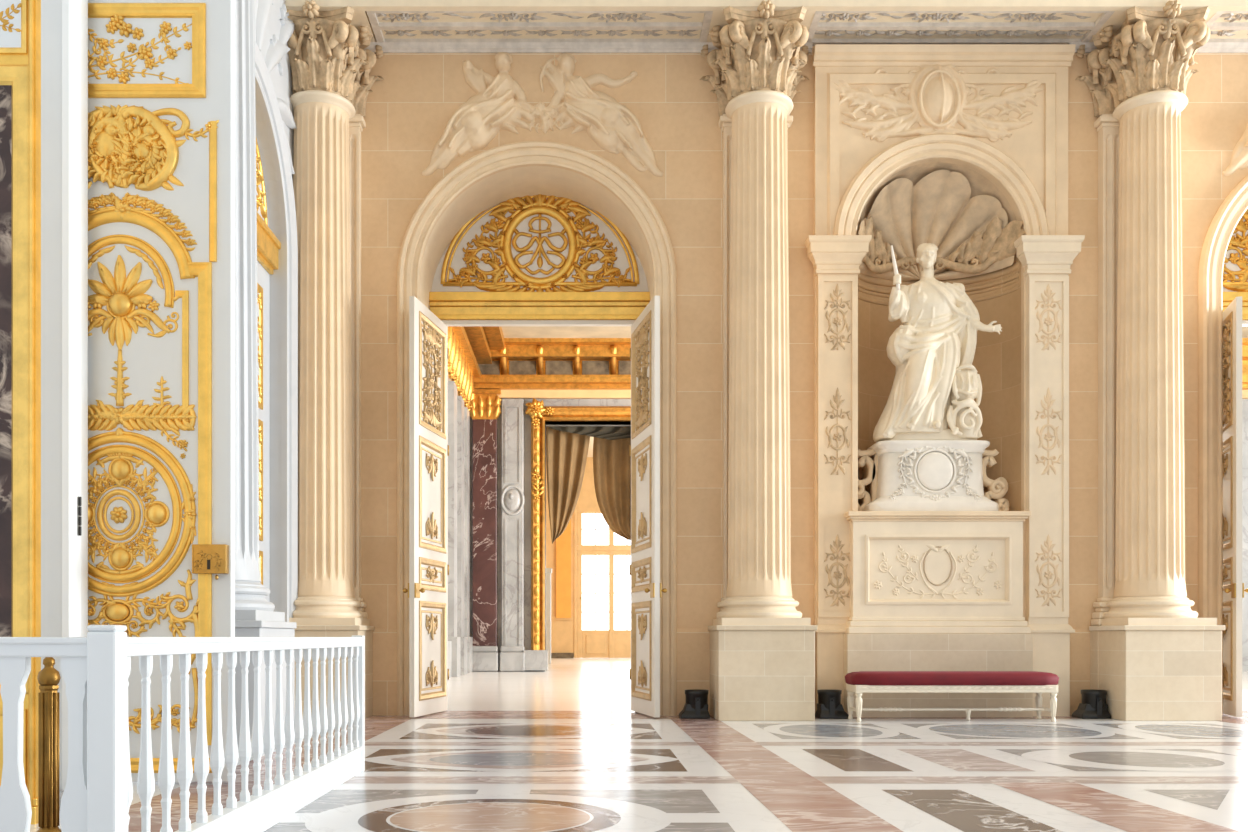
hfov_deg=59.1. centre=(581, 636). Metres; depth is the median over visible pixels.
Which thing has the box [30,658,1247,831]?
floor
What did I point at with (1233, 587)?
door
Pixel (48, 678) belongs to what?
post
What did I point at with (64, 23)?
door frame
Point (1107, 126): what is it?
pilaster
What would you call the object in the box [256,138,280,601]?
door
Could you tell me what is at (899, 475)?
pedestal
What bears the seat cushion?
on the bench
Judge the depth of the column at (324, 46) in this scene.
13.34 m
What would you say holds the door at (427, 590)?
in the wall at (1013, 220)
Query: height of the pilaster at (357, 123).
8.596 m
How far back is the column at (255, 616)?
9.72 m
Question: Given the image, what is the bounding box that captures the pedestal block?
[844,511,1032,716]
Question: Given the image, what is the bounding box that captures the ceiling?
[501,326,1247,456]
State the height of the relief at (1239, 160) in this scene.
1.596 m
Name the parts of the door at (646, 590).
panel moulding, knob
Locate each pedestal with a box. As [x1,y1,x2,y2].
[546,568,551,663]
[858,440,1008,510]
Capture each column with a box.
[235,0,296,754]
[287,0,373,717]
[708,0,816,720]
[1089,0,1224,720]
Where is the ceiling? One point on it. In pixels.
(508, 331)
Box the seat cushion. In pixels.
[845,671,1058,684]
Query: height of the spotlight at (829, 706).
0.345 m
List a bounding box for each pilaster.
[349,34,383,618]
[469,389,501,670]
[500,398,524,670]
[700,35,808,616]
[1075,34,1118,689]
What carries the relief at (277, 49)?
attached to the wall at (270, 134)
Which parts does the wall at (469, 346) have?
gilt cornice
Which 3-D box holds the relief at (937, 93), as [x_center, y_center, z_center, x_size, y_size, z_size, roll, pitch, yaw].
[4.506,-6.777,13.915,2.689,0.999,0.232,0,0,0]
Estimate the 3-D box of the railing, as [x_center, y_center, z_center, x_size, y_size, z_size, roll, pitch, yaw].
[-2.505,0.479,6.005,1.790,1.042,4.410,0,0,0]
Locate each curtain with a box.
[546,426,589,543]
[593,437,630,539]
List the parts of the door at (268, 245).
frame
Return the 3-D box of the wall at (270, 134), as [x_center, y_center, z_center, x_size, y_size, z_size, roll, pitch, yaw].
[-3.592,-3.800,10.985,0.315,9.600,6.170,0,0,0]
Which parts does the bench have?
leg, leg, seat rail, leg, leg, leg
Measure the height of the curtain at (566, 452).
3.826 m
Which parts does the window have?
pane, panel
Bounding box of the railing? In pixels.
[0,625,364,831]
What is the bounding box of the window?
[574,505,630,657]
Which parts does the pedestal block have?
moulding, panel frame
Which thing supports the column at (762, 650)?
on the floor
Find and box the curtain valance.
[548,426,630,439]
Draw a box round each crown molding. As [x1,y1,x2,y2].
[285,0,1247,52]
[473,338,1247,398]
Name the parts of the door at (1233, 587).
panel moulding, knob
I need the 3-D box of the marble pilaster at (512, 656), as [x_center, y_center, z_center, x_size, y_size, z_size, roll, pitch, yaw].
[-2.007,-2.953,31.794,0.727,7.884,0.401,0,0,0]
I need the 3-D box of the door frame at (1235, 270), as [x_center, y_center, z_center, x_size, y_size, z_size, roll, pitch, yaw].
[9.650,-2.574,15.010,3.040,7.149,0.220,0,0,0]
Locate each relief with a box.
[256,0,296,173]
[422,52,662,176]
[834,64,1042,141]
[1222,124,1247,175]
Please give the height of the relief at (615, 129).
1.596 m
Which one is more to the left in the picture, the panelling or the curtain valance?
the panelling
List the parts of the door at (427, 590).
knob, panel moulding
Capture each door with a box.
[88,0,234,781]
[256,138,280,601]
[403,296,448,716]
[630,296,666,716]
[1223,296,1247,716]
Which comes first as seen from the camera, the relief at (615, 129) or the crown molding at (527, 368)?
the relief at (615, 129)
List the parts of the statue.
trophy arm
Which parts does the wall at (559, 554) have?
dado rail, baseboard, silk panel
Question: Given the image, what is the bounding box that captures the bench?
[845,671,1058,721]
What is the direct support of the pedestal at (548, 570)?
on the floor
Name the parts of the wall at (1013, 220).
niche moulding, panel frame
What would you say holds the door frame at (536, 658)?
attached to the wall at (547, 402)
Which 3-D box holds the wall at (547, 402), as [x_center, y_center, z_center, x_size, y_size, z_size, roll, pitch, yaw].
[11.700,-3.750,32.400,30.600,9.500,0.800,0,0,0]
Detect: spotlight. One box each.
[679,689,709,718]
[815,689,848,718]
[1072,689,1110,718]
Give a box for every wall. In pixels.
[254,0,297,621]
[360,44,1247,715]
[448,326,504,677]
[470,399,1247,670]
[546,457,598,657]
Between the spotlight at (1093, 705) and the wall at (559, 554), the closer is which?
the spotlight at (1093, 705)
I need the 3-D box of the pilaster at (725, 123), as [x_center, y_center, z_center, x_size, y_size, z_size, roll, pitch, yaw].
[2.200,-3.298,14.030,1.465,8.596,0.657,0,0,6]
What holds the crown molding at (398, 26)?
attached to the wall at (1013, 220)
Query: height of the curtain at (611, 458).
3.726 m
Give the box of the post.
[36,657,60,831]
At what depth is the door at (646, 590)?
13.90 m
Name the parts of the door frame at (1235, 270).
frame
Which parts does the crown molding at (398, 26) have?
moulding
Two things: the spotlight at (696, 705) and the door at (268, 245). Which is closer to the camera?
the door at (268, 245)
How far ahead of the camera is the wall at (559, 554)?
51.99 m
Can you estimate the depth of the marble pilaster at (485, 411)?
31.77 m
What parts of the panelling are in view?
panel, moulding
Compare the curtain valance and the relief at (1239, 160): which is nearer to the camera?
the relief at (1239, 160)
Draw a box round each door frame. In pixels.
[41,0,87,789]
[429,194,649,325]
[523,398,630,669]
[1223,209,1247,325]
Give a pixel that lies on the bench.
(860, 682)
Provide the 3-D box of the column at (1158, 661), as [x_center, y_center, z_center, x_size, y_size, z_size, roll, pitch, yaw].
[7.050,-3.299,13.660,1.256,8.598,1.256,0,0,-3]
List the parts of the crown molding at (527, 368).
frieze panel, frieze panel, frieze panel, frieze panel, frieze panel, architrave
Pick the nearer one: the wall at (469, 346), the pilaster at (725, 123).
the pilaster at (725, 123)
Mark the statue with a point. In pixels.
(936, 385)
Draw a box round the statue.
[873,243,1001,442]
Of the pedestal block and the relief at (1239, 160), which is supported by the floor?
the pedestal block
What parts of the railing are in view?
rail, newel post, rail, rail, post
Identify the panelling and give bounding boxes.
[0,0,40,823]
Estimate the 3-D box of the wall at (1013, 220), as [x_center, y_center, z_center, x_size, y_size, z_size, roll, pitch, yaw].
[4.700,-3.800,14.418,16.600,9.600,1.365,0,0,0]
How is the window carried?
attached to the wall at (559, 554)

